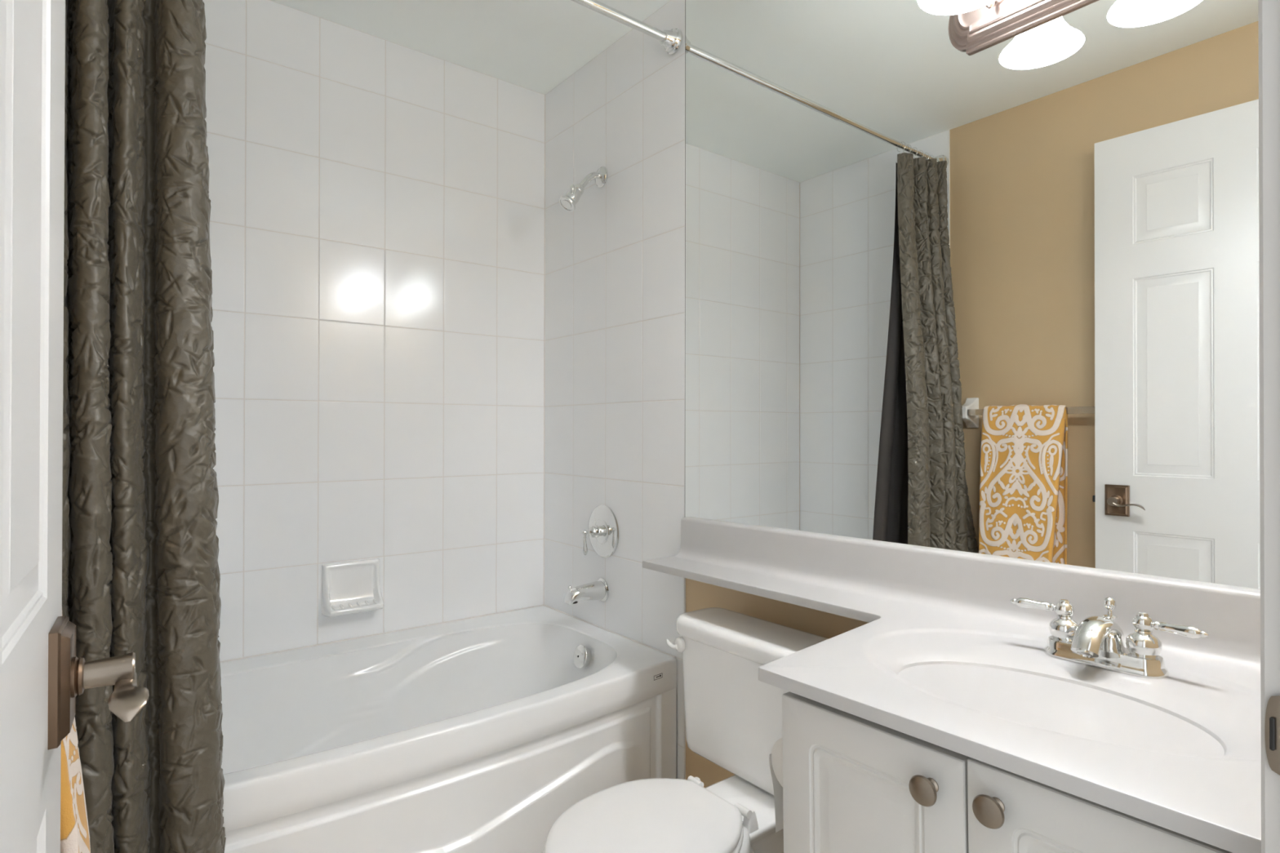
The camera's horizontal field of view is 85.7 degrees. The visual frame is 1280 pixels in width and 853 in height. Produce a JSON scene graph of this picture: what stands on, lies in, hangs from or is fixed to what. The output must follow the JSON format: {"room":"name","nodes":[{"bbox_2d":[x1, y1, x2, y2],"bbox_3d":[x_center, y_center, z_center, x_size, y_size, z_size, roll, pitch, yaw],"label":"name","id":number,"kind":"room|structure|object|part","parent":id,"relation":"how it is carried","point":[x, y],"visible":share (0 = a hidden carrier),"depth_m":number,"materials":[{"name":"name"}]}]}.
{"room":"bathroom","nodes":[
{"label":"bathroom","id":0,"kind":"room"},
{"bbox_2d":[202,0,544,661],"bbox_3d":[-0.991,-0.055,2.213,1.730,2.440,0.100,0,0,-38],"label":"wall","id":1,"kind":"structure","parent":0,"point":[377,215],"depth_m":2.24,"materials":[{"name":"white tile"}]},
{"bbox_2d":[321,558,383,617],"bbox_3d":[-0.900,0.509,2.173,0.174,0.158,0.071,0,0,-38],"label":"soap dish","id":2,"kind":"object","parent":1,"relation":"attached to","point":[352,587],"visible":1,"depth_m":2.18,"materials":[{"name":"white ceramic"}]},
{"bbox_2d":[271,0,670,94],"bbox_3d":[-0.279,-1.304,1.308,1.730,0.050,2.412,0,0,-38],"label":"ceiling","id":3,"kind":"structure","parent":0,"point":[533,45],"depth_m":2.20,"materials":[{"name":"white paint"}]},
{"bbox_2d":[543,0,867,787],"bbox_3d":[0.388,-0.056,1.760,0.113,2.440,2.323,0,0,-38],"label":"wall","id":4,"kind":"structure","parent":0,"point":[614,288],"depth_m":2.24,"materials":[{"name":"white tile"}]},
{"bbox_2d":[559,166,607,211],"bbox_3d":[-0.194,-0.794,2.291,0.163,0.174,0.069,0,0,-38],"label":"shower","id":5,"kind":"object","parent":4,"relation":"attached to","point":[568,202],"visible":1,"depth_m":2.27,"materials":[{"name":"silver metal"}]},
{"bbox_3d":[-0.219,-0.776,2.249,0.014,0.027,0.027,0,0,8],"label":"spray knob","id":6,"kind":"part","parent":5,"relation":"part of","materials":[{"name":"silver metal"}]},
{"bbox_3d":[-0.168,-0.822,2.312,0.095,0.077,0.022,0,0,-38],"label":"arm","id":7,"kind":"part","parent":5,"relation":"part of","materials":[{"name":"silver metal"}]},
{"bbox_2d":[564,577,608,604],"bbox_3d":[-0.181,0.550,2.284,0.141,0.077,0.077,0,0,-38],"label":"tub spout","id":8,"kind":"object","parent":4,"relation":"attached to","point":[598,589],"visible":1,"depth_m":2.27,"materials":[{"name":"silver metal"}]},
{"bbox_2d":[582,505,618,557],"bbox_3d":[-0.156,0.352,2.297,0.086,0.177,0.177,0,0,-38],"label":"shower valve","id":9,"kind":"object","parent":4,"relation":"attached to","point":[603,527],"visible":1,"depth_m":2.29,"materials":[{"name":"silver metal"}]},
{"bbox_3d":[-0.182,0.385,2.276,0.020,0.080,0.018,0,0,-38],"label":"lever","id":10,"kind":"part","parent":9,"relation":"part of","materials":[{"name":"silver metal"}]},
{"bbox_2d":[671,516,1260,675],"bbox_3d":[0.537,0.304,1.430,0.068,0.108,1.380,0,-1,-38],"label":"backsplash","id":11,"kind":"structure","parent":4,"relation":"attached to","point":[984,587],"depth_m":1.29,"materials":[{"name":"white stone"}]},
{"bbox_2d":[684,0,1260,591],"bbox_3d":[0.561,-0.505,1.459,0.005,1.541,1.391,0,0,-38],"label":"wall mirror","id":12,"kind":"object","parent":4,"relation":"attached to","point":[1001,299],"visible":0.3,"depth_m":1.33,"materials":[{"name":"clear glass"}]},
{"bbox_2d":[917,0,1093,54],"bbox_3d":[0.715,-0.829,1.072,0.230,0.199,0.604,0,0,-38],"label":"vanity light","id":13,"kind":"object","parent":12,"relation":"attached to","point":[974,25],"visible":1,"depth_m":1.27,"materials":[{"name":"brown metal"}]},
{"bbox_3d":[0.564,-0.828,1.201,0.150,0.133,0.150,0,0,-38],"label":"lamp shade","id":14,"kind":"part","parent":13,"relation":"part of","materials":[{"name":"white glass"}]},
{"bbox_3d":[0.603,-0.846,1.232,0.144,0.164,0.052,0,0,-38],"label":"arm","id":15,"kind":"part","parent":13,"relation":"part of","materials":[{"name":"silver metal"}]},
{"bbox_3d":[0.227,1.184,0.813,2.500,0.050,3.797,0,0,-38],"label":"floor","id":16,"kind":"structure","parent":0,"visible":0},
{"bbox_2d":[219,604,676,852],"bbox_3d":[-0.704,0.918,1.840,1.506,0.490,0.834,0,0,-38],"label":"bathtub","id":17,"kind":"object","parent":16,"relation":"on","point":[475,734],"visible":0.7,"depth_m":1.84,"materials":[{"name":"white ceramic"}]},
{"bbox_3d":[-0.185,0.741,2.227,0.046,0.072,0.075,0,0,-38],"label":"overflow plate","id":18,"kind":"part","parent":17,"relation":"part of","materials":[{"name":"silver metal"}]},
{"bbox_2d":[542,607,829,852],"bbox_3d":[0.102,0.818,1.413,0.681,0.688,0.565,0,0,-38],"label":"toilet","id":19,"kind":"object","parent":16,"relation":"on","point":[733,718],"visible":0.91,"depth_m":1.49,"materials":[{"name":"white ceramic"}]},
{"bbox_3d":[0.001,0.787,1.316,0.401,0.016,0.324,0,0,-38],"label":"seat","id":20,"kind":"part","parent":19,"relation":"part of","materials":[{"name":"white plastic"}]},
{"bbox_3d":[0.003,0.769,1.317,0.395,0.017,0.316,0,0,-38],"label":"seat lid","id":21,"kind":"part","parent":19,"relation":"part of","materials":[{"name":"white plastic"}]},
{"bbox_3d":[0.089,0.544,1.725,0.026,0.036,0.058,0,0,-38],"label":"flush lever","id":22,"kind":"part","parent":19,"relation":"part of","materials":[{"name":"white plastic"}]},
{"bbox_3d":[0.310,0.664,1.575,0.146,0.286,0.538,0,0,-38],"label":"tank","id":23,"kind":"part","parent":19,"relation":"part of","materials":[{"name":"white ceramic"}]},
{"bbox_3d":[0.067,0.979,1.367,0.553,0.365,0.322,0,0,-38],"label":"bowl","id":24,"kind":"part","parent":19,"relation":"part of","materials":[{"name":"white ceramic"}]},
{"bbox_3d":[0.309,0.498,1.573,0.162,0.046,0.561,0,0,-38],"label":"tank lid","id":25,"kind":"part","parent":19,"relation":"part of","materials":[{"name":"white ceramic"}]},
{"bbox_2d":[782,691,1231,852],"bbox_3d":[0.588,0.760,0.940,0.586,0.768,0.554,0,-1,-38],"label":"vanity cabinet","id":26,"kind":"object","parent":16,"relation":"on","point":[852,784],"visible":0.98,"depth_m":0.84,"materials":[{"name":"white wood"}]},
{"bbox_2d":[768,737,783,832],"bbox_3d":[0.279,0.577,1.121,0.128,0.164,0.099,0,0,-38],"label":"toilet paper","id":27,"kind":"object","parent":26,"relation":"attached to","point":[775,759],"visible":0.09,"depth_m":1.12,"materials":[{"name":"white paper"}]},
{"bbox_3d":[0.297,0.721,0.895,0.019,0.672,0.268,0,-1,-38],"label":"door","id":28,"kind":"part","parent":26,"relation":"part of","materials":[{"name":"white wood"}]},
{"bbox_3d":[0.336,0.425,0.810,0.026,0.034,0.034,0,-1,-38],"label":"knob","id":29,"kind":"part","parent":26,"relation":"part of","materials":[{"name":"silver metal"}]},
{"bbox_2d":[642,516,1261,852],"bbox_3d":[0.335,0.368,1.272,0.580,0.240,1.380,0,-1,-38],"label":"countertop","id":30,"kind":"structure","parent":26,"relation":"on","point":[944,656],"depth_m":1.00,"materials":[{"name":"white stone"}]},
{"bbox_2d":[1010,597,1208,679],"bbox_3d":[0.678,0.307,1.022,0.120,0.094,0.256,0,-1,-38],"label":"faucet","id":31,"kind":"object","parent":30,"relation":"on","point":[1097,641],"visible":1,"depth_m":1.00,"materials":[{"name":"silver metal"}]},
{"bbox_3d":[0.631,0.285,1.106,0.068,0.016,0.016,0,0,43],"label":"lever","id":32,"kind":"part","parent":31,"relation":"part of","materials":[{"name":"silver metal"}]},
{"bbox_3d":[0.662,0.313,1.075,0.043,0.036,0.043,0,-1,-38],"label":"handle","id":33,"kind":"part","parent":31,"relation":"part of","materials":[{"name":"silver metal"}]},
{"bbox_3d":[0.673,0.309,1.018,0.108,0.054,0.050,0,-1,-38],"label":"spout","id":34,"kind":"part","parent":31,"relation":"part of","materials":[{"name":"silver metal"}]},
{"bbox_3d":[0.694,0.342,1.034,0.056,0.024,0.160,0,-1,-38],"label":"plate","id":35,"kind":"part","parent":31,"relation":"part of","materials":[{"name":"silver metal"}]},
{"bbox_3d":[0.717,0.296,1.053,0.020,0.072,0.020,0,-1,-38],"label":"lift rod","id":36,"kind":"part","parent":31,"relation":"part of","materials":[{"name":"silver metal"}]},
{"bbox_3d":[0.725,0.311,0.993,0.043,0.036,0.043,0,-1,-38],"label":"handle","id":37,"kind":"part","parent":31,"relation":"part of","materials":[{"name":"silver metal"}]},
{"bbox_3d":[0.747,0.281,0.956,0.016,0.016,0.068,0,0,-31],"label":"lever","id":38,"kind":"part","parent":31,"relation":"part of","materials":[{"name":"silver metal"}]},
{"bbox_3d":[0.382,0.417,0.751,0.026,0.034,0.034,0,-1,-38],"label":"knob","id":39,"kind":"part","parent":26,"relation":"part of","materials":[{"name":"silver metal"}]},
{"bbox_3d":[0.464,0.715,0.681,0.019,0.676,0.268,0,-1,-38],"label":"door","id":40,"kind":"part","parent":26,"relation":"part of","materials":[{"name":"white wood"}]},
{"bbox_3d":[0.385,-0.063,0.364,1.626,2.440,0.115,0,0,-38],"label":"wall","id":41,"kind":"structure","parent":0,"visible":0},
{"bbox_2d":[1257,0,1279,852],"bbox_3d":[0.490,0.044,0.530,0.057,2.228,0.018,0,0,-38],"label":"door frame","id":42,"kind":"structure","parent":41,"relation":"attached to","point":[1268,11],"depth_m":0.51,"materials":[{"name":"grey paint"}]},
{"bbox_2d":[1264,695,1279,775],"bbox_3d":[0.481,0.226,0.486,0.005,0.058,0.062,0,0,-38],"label":"strike plate","id":43,"kind":"object","parent":42,"relation":"attached to","point":[1272,725],"visible":1,"depth_m":0.51,"materials":[{"name":"silver metal"}]},
{"bbox_3d":[-0.888,-0.063,0.764,0.111,2.440,2.323,0,0,-38],"label":"wall","id":44,"kind":"structure","parent":0,"visible":0},
{"bbox_2d":[0,0,149,852],"bbox_3d":[-0.387,0.076,0.383,0.183,2.136,0.766,0,0,-35],"label":"door","id":45,"kind":"structure","parent":44,"relation":"in","point":[42,675],"depth_m":0.55,"materials":[{"name":"white wood"}]},
{"bbox_3d":[-0.387,0.076,0.383,0.035,2.136,0.745,0,0,-35],"label":"panel","id":46,"kind":"part","parent":45,"relation":"part of","materials":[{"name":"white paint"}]},
{"bbox_3d":[-0.542,0.237,0.648,0.014,0.104,0.070,0,0,-35],"label":"handle","id":47,"kind":"part","parent":45,"relation":"part of","materials":[{"name":"brown metal"}]},
{"bbox_3d":[-0.474,0.248,0.641,0.030,0.022,0.091,0,0,-35],"label":"lever","id":48,"kind":"part","parent":45,"relation":"part of","materials":[{"name":"silver metal"}]},
{"bbox_2d":[570,0,682,54],"bbox_3d":[-0.491,-1.142,1.580,1.509,0.071,0.071,0,0,-38],"label":"curtain rod","id":49,"kind":"object","parent":44,"relation":"attached to","point":[671,40],"visible":1,"depth_m":1.96,"materials":[{"name":"silver metal"}]},
{"label":"curtain hook","id":50,"kind":"object","parent":49,"relation":"hanging from","visible":0},
{"bbox_2d":[62,0,226,852],"bbox_3d":[-0.887,-0.147,1.162,0.338,1.923,0.205,0,0,-38],"label":"shower curtain","id":51,"kind":"object","parent":50,"relation":"hanging from","point":[140,571],"visible":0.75,"depth_m":1.19,"materials":[{"name":"grey fabric"}]},
{"bbox_3d":[-0.789,-0.071,0.788,0.086,0.125,0.654,0,0,-38],"label":"towel bar","id":52,"kind":"object","parent":44,"relation":"attached to","visible":0},
{"bbox_2d":[60,716,90,852],"bbox_3d":[-0.778,0.296,0.887,0.129,0.787,0.304,0,0,-38],"label":"towel","id":53,"kind":"object","parent":52,"relation":"hanging from","point":[74,828],"visible":0.23,"depth_m":0.92,"materials":[{"name":"orange fabric"}]}
]}

